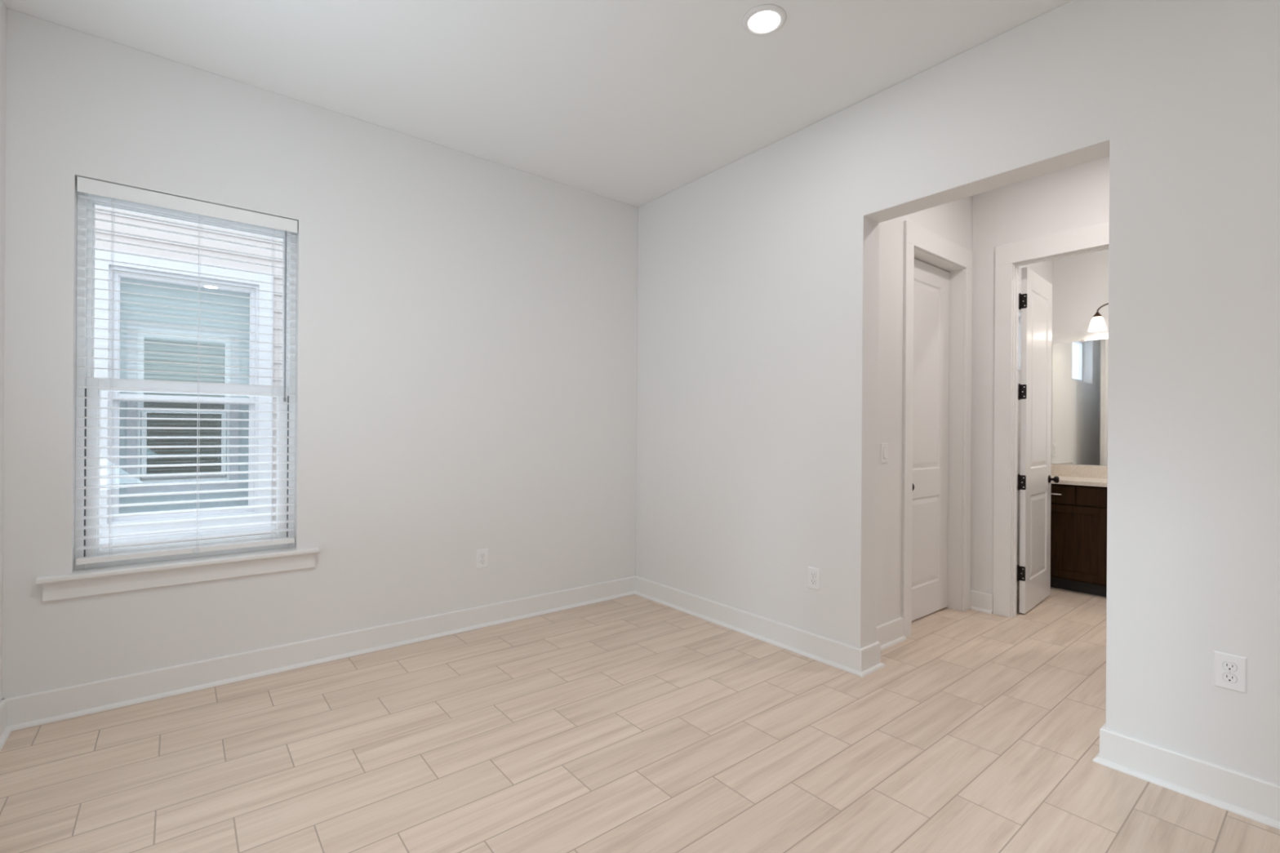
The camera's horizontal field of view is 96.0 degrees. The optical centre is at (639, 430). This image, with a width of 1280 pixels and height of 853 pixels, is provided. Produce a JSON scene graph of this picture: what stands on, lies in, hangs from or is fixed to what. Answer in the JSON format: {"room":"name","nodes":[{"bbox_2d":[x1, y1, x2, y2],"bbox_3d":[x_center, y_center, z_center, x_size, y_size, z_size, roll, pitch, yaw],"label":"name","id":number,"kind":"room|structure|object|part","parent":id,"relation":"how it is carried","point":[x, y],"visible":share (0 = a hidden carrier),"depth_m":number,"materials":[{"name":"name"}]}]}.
{"room":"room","nodes":[
{"label":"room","id":0,"kind":"room"},
{"bbox_2d":[0,0,6,702],"bbox_3d":[-1.926,-0.254,1.369,0.150,3.048,2.600,0,0,-39],"label":"wall","id":1,"kind":"structure","parent":0,"point":[2,6],"depth_m":2.40,"materials":[{"name":"paint"}]},
{"bbox_2d":[1,8,638,699],"bbox_3d":[-1.397,-0.250,3.562,3.719,3.048,0.160,0,0,-39],"label":"wall","id":2,"kind":"structure","parent":0,"point":[466,324],"depth_m":3.27,"materials":[{"name":"paint"}]},
{"bbox_2d":[35,180,319,602],"bbox_3d":[-2.213,-0.196,2.869,1.072,1.882,0.211,0,0,-39],"label":"window","id":3,"kind":"structure","parent":2,"relation":"in","point":[125,575],"depth_m":2.75,"materials":[{"name":"white plastic"}]},
{"bbox_2d":[75,176,297,564],"bbox_3d":[-2.198,-0.263,2.855,0.851,1.738,0.064,0,0,-39],"label":"window blind","id":4,"kind":"object","parent":3,"relation":"attached to","point":[86,185],"visible":1,"depth_m":2.82,"materials":[{"name":"plastic"}]},
{"bbox_3d":[-2.443,-0.254,2.666,0.008,1.662,0.052,0,0,-39],"label":"ladder cord","id":5,"kind":"part","parent":4,"relation":"part of","materials":[{"name":"white fabric"}]},
{"bbox_3d":[-2.207,0.591,2.859,0.847,0.026,0.053,0,0,-39],"label":"rail","id":6,"kind":"part","parent":4,"relation":"part of","materials":[{"name":"white plastic"}]},
{"bbox_3d":[-2.194,-0.253,2.866,0.008,1.662,0.052,0,0,-39],"label":"ladder cord","id":7,"kind":"part","parent":4,"relation":"part of","materials":[{"name":"white fabric"}]},
{"bbox_3d":[-1.951,-0.251,3.061,0.008,1.662,0.052,0,0,-39],"label":"ladder cord","id":8,"kind":"part","parent":4,"relation":"part of","materials":[{"name":"white fabric"}]},
{"bbox_3d":[-2.243,0.182,2.905,0.797,0.837,0.026,0,0,-39],"label":"sash","id":9,"kind":"part","parent":3,"relation":"part of","materials":[{"name":"white plastic"}]},
{"bbox_3d":[-2.259,-0.643,2.933,0.805,0.898,0.029,0,0,-39],"label":"sash","id":10,"kind":"part","parent":3,"relation":"part of","materials":[{"name":"white plastic"}]},
{"bbox_2d":[2,576,635,731],"bbox_3d":[-1.352,1.208,3.482,3.404,0.132,0.033,0,0,-39],"label":"baseboard","id":11,"kind":"structure","parent":2,"relation":"attached to","point":[25,711],"depth_m":3.03,"materials":[{"name":"paint"}]},
{"bbox_2d":[476,548,488,568],"bbox_3d":[-1.026,0.836,3.756,0.080,0.122,0.009,0,0,-39],"label":"wall outlet","id":12,"kind":"object","parent":2,"relation":"attached to","point":[482,554],"visible":1,"depth_m":3.75,"materials":[{"name":"plastic"}]},
{"bbox_2d":[3,0,1071,207],"bbox_3d":[1.787,-1.813,2.229,7.004,0.120,6.210,0,0,-39],"label":"ceiling","id":13,"kind":"structure","parent":0,"point":[633,103],"depth_m":2.75,"materials":[{"name":"paint"}]},
{"bbox_2d":[742,4,786,35],"bbox_3d":[0.532,-1.756,2.470,0.184,0.012,0.184,0,0,-39],"label":"recessed light","id":14,"kind":"object","parent":13,"relation":"in","point":[763,19],"visible":1,"depth_m":2.46,"materials":[{"name":"white plastic"}]},
{"bbox_2d":[0,586,1279,852],"bbox_3d":[1.766,1.325,2.229,7.004,0.060,6.210,0,0,-39],"label":"floor","id":15,"kind":"structure","parent":0,"point":[634,723],"depth_m":2.28,"materials":[{"name":"beige tile"}]},
{"bbox_2d":[1050,483,1106,597],"bbox_3d":[3.958,0.875,4.397,0.574,0.868,1.554,0,0,-39],"label":"vanity cabinet","id":16,"kind":"object","parent":15,"relation":"on","point":[1078,513],"visible":0.27,"depth_m":4.59,"materials":[{"name":"brown wood"}]},
{"bbox_3d":[3.389,0.522,4.722,0.019,0.143,0.292,0,0,-39],"label":"drawer","id":17,"kind":"part","parent":16,"relation":"part of","materials":[{"name":"brown wood"}]},
{"bbox_2d":[1050,464,1107,487],"bbox_3d":[3.973,0.372,4.400,0.555,0.135,1.564,0,0,-39],"label":"countertop","id":18,"kind":"structure","parent":16,"relation":"on","point":[1078,475],"depth_m":4.92,"materials":[{"name":"stone"}]},
{"bbox_3d":[3.581,0.523,4.483,0.019,0.143,0.300,0,0,-39],"label":"drawer","id":19,"kind":"part","parent":16,"relation":"part of","materials":[{"name":"brown wood"}]},
{"bbox_2d":[876,195,972,626],"bbox_3d":[1.825,-0.229,3.815,1.625,3.048,0.115,0,0,-39],"label":"wall","id":20,"kind":"structure","parent":0,"point":[952,221],"depth_m":3.52,"materials":[{"name":"paint"}]},
{"bbox_2d":[880,443,888,463],"bbox_3d":[1.464,0.136,3.447,0.080,0.122,0.010,0,0,-39],"label":"light switch","id":21,"kind":"object","parent":20,"relation":"attached to","point":[883,446],"visible":1,"depth_m":3.44,"materials":[{"name":"plastic"}]},
{"bbox_2d":[911,258,949,621],"bbox_3d":[1.966,0.065,3.959,0.764,2.439,0.100,0,0,-39],"label":"door","id":22,"kind":"structure","parent":20,"relation":"in","point":[931,283],"depth_m":4.03,"materials":[{"name":"paint"}]},
{"bbox_2d":[901,220,972,637],"bbox_3d":[2.023,-0.004,3.890,0.976,2.600,0.018,0,0,-39],"label":"trim","id":23,"kind":"structure","parent":20,"relation":"attached to","point":[914,236],"depth_m":3.64,"materials":[{"name":"paint"}]},
{"bbox_2d":[914,247,964,611],"bbox_3d":[1.976,0.059,3.948,0.800,2.475,0.130,0,0,-39],"label":"trim","id":24,"kind":"structure","parent":20,"relation":"attached to","point":[956,272],"depth_m":4.17,"materials":[{"name":"paint"}]},
{"bbox_2d":[635,0,1279,784],"bbox_3d":[1.885,-0.229,2.309,0.165,3.048,5.900,0,0,-39],"label":"wall","id":25,"kind":"structure","parent":0,"point":[758,274],"depth_m":2.38,"materials":[{"name":"paint"}]},
{"bbox_2d":[635,576,906,677],"bbox_3d":[0.835,1.222,4.002,0.726,0.132,1.958,0,0,-39],"label":"baseboard","id":26,"kind":"structure","parent":25,"relation":"attached to","point":[862,662],"depth_m":3.49,"materials":[{"name":"paint"}]},
{"bbox_2d":[808,566,820,591],"bbox_3d":[0.988,0.843,3.280,0.009,0.122,0.080,0,0,-39],"label":"wall outlet","id":27,"kind":"object","parent":25,"relation":"attached to","point":[814,574],"visible":1,"depth_m":3.27,"materials":[{"name":"plastic"}]},
{"bbox_2d":[810,579,815,584],"bbox_3d":[0.986,0.862,3.279,0.004,0.027,0.034,0,0,-39],"label":"receptacle","id":28,"kind":"object","parent":27,"relation":"attached to","point":[812,581],"depth_m":3.28,"materials":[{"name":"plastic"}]},
{"bbox_2d":[810,572,816,577],"bbox_3d":[0.986,0.823,3.279,0.004,0.027,0.034,0,0,-39],"label":"receptacle","id":29,"kind":"object","parent":27,"relation":"attached to","point":[813,575],"depth_m":3.28,"materials":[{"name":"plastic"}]},
{"bbox_2d":[1092,722,1279,829],"bbox_3d":[2.791,1.235,1.168,0.231,0.132,2.973,0,0,-39],"label":"baseboard","id":30,"kind":"object","parent":25,"relation":"attached to","point":[1250,797],"visible":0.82,"depth_m":2.04,"materials":[{"name":"paint"}]},
{"bbox_2d":[1213,650,1247,693],"bbox_3d":[2.029,0.831,1.982,0.009,0.122,0.080,0,0,-39],"label":"wall outlet","id":31,"kind":"object","parent":25,"relation":"attached to","point":[1229,670],"visible":1,"depth_m":1.98,"materials":[{"name":"plastic"}]},
{"bbox_2d":[1222,673,1236,683],"bbox_3d":[2.027,0.851,1.980,0.004,0.027,0.034,0,0,-39],"label":"receptacle","id":32,"kind":"object","parent":31,"relation":"attached to","point":[1227,677],"depth_m":1.98,"materials":[{"name":"plastic"}]},
{"bbox_2d":[1222,662,1236,671],"bbox_3d":[2.027,0.812,1.980,0.004,0.027,0.034,0,0,-39],"label":"receptacle","id":33,"kind":"object","parent":31,"relation":"attached to","point":[1227,666],"depth_m":1.98,"materials":[{"name":"plastic"}]},
{"bbox_2d":[1017,259,1052,565],"bbox_3d":[3.068,-0.221,4.771,1.510,3.048,0.150,0,0,-39],"label":"wall","id":34,"kind":"structure","parent":0,"point":[1044,269],"depth_m":4.72,"materials":[{"name":"paint"}]},
{"bbox_2d":[1017,581,1019,594],"bbox_3d":[2.913,1.236,4.488,0.930,0.132,0.108,0,0,-39],"label":"baseboard","id":35,"kind":"structure","parent":34,"relation":"attached to","point":[1018,582],"depth_m":4.64,"materials":[{"name":"paint"}]},
{"bbox_2d":[970,155,1109,594],"bbox_3d":[3.118,-0.220,3.429,0.090,3.048,2.105,0,0,-39],"label":"wall","id":36,"kind":"structure","parent":0,"point":[1077,196],"depth_m":4.11,"materials":[{"name":"paint"}]},
{"bbox_2d":[969,590,992,613],"bbox_3d":[2.451,1.233,4.150,0.033,0.132,0.158,0,0,-39],"label":"baseboard","id":37,"kind":"structure","parent":36,"relation":"attached to","point":[981,602],"depth_m":4.14,"materials":[{"name":"paint"}]},
{"bbox_3d":[2.450,1.290,4.140,0.018,0.018,0.143,0,0,-39],"label":"shoe molding","id":38,"kind":"part","parent":37,"relation":"part of","materials":[{"name":"paint"}]},
{"bbox_2d":[1017,266,1059,613],"bbox_3d":[2.951,0.071,4.294,0.744,2.439,0.165,0,0,-43],"label":"door","id":39,"kind":"structure","parent":36,"relation":"in","point":[1035,299],"depth_m":4.22,"materials":[{"name":"paint"}]},
{"bbox_3d":[3.211,0.379,4.468,0.062,0.062,0.065,0,0,-43],"label":"knob","id":40,"kind":"part","parent":39,"relation":"part of","materials":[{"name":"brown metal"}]},
{"bbox_2d":[992,221,1109,617],"bbox_3d":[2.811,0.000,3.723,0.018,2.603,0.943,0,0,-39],"label":"trim","id":41,"kind":"structure","parent":36,"relation":"attached to","point":[1095,235],"depth_m":4.03,"materials":[{"name":"paint"}]},
{"bbox_2d":[1051,248,1108,466],"bbox_3d":[4.358,-0.212,4.488,0.150,3.048,2.205,0,0,-39],"label":"wall","id":42,"kind":"structure","parent":0,"point":[1080,282],"depth_m":5.04,"materials":[{"name":"paint"}]},
{"bbox_2d":[1051,338,1108,465],"bbox_3d":[4.141,-0.244,4.631,0.010,1.084,1.401,0,0,-39],"label":"wall mirror","id":43,"kind":"object","parent":42,"relation":"attached to","point":[1079,422],"visible":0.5,"depth_m":5.01,"materials":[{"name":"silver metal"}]},
{"bbox_2d":[1053,464,1107,478],"bbox_3d":[4.183,0.356,4.568,0.018,0.100,1.564,0,0,-39],"label":"backsplash","id":44,"kind":"structure","parent":42,"relation":"attached to","point":[1086,471],"depth_m":5.00,"materials":[{"name":"stone"}]},
{"bbox_2d":[1088,302,1108,332],"bbox_3d":[3.981,-0.959,4.675,0.212,0.253,0.538,0,0,-39],"label":"vanity light","id":45,"kind":"object","parent":42,"relation":"attached to","point":[1097,323],"visible":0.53,"depth_m":4.78,"materials":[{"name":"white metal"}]},
{"bbox_3d":[3.817,-0.894,4.809,0.124,0.120,0.124,0,0,-39],"label":"lamp shade","id":46,"kind":"part","parent":45,"relation":"part of","materials":[{"name":"white glass"}]},
{"bbox_3d":[-0.033,-0.241,-0.991,0.150,3.048,3.450,0,0,-39],"label":"wall","id":47,"kind":"structure","parent":0,"visible":0},
{"bbox_2d":[0,698,11,751],"bbox_3d":[-0.832,1.212,0.139,0.033,0.132,5.900,0,0,-39],"label":"baseboard","id":48,"kind":"structure","parent":47,"relation":"attached to","point":[5,731],"depth_m":2.38,"materials":[{"name":"paint"}]},
{"bbox_3d":[-0.826,1.269,0.143,0.018,0.018,5.900,0,0,-39],"label":"shoe molding","id":49,"kind":"part","parent":48,"relation":"part of","materials":[{"name":"paint"}]},
{"label":"outside","id":50,"kind":"structure","parent":0,"visible":0},
{"bbox_3d":[-3.166,1.762,8.460,50.000,0.100,50.000,0,0,-39],"label":"ground","id":51,"kind":"structure","parent":50,"visible":0},
{"bbox_2d":[93,205,283,550],"bbox_3d":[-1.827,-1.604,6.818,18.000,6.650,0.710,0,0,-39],"label":"window glass","id":52,"kind":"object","parent":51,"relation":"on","point":[100,294],"visible":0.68,"depth_m":4.89,"materials":[{"name":"clear glass"}]},
{"bbox_3d":[-3.851,0.223,4.904,0.946,1.010,0.025,0,0,-39],"label":"sash","id":53,"kind":"part","parent":52,"relation":"part of","materials":[{"name":"glass"}]},
{"bbox_3d":[-3.827,-0.757,4.882,0.946,1.030,0.025,0,0,-39],"label":"sash","id":54,"kind":"part","parent":52,"relation":"part of","materials":[{"name":"glass"}]},
{"bbox_3d":[-3.851,0.218,4.904,0.886,0.928,0.004,0,0,-39],"label":"glass pane","id":55,"kind":"part","parent":52,"relation":"part of","materials":[{"name":"clear glass"}]},
{"bbox_2d":[119,277,249,398],"bbox_3d":[-3.888,-0.773,4.958,0.930,1.082,0.019,0,0,-39],"label":"window","id":56,"kind":"structure","parent":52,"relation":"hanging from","point":[131,307],"depth_m":4.93,"materials":[{"name":"glass"}]}
]}

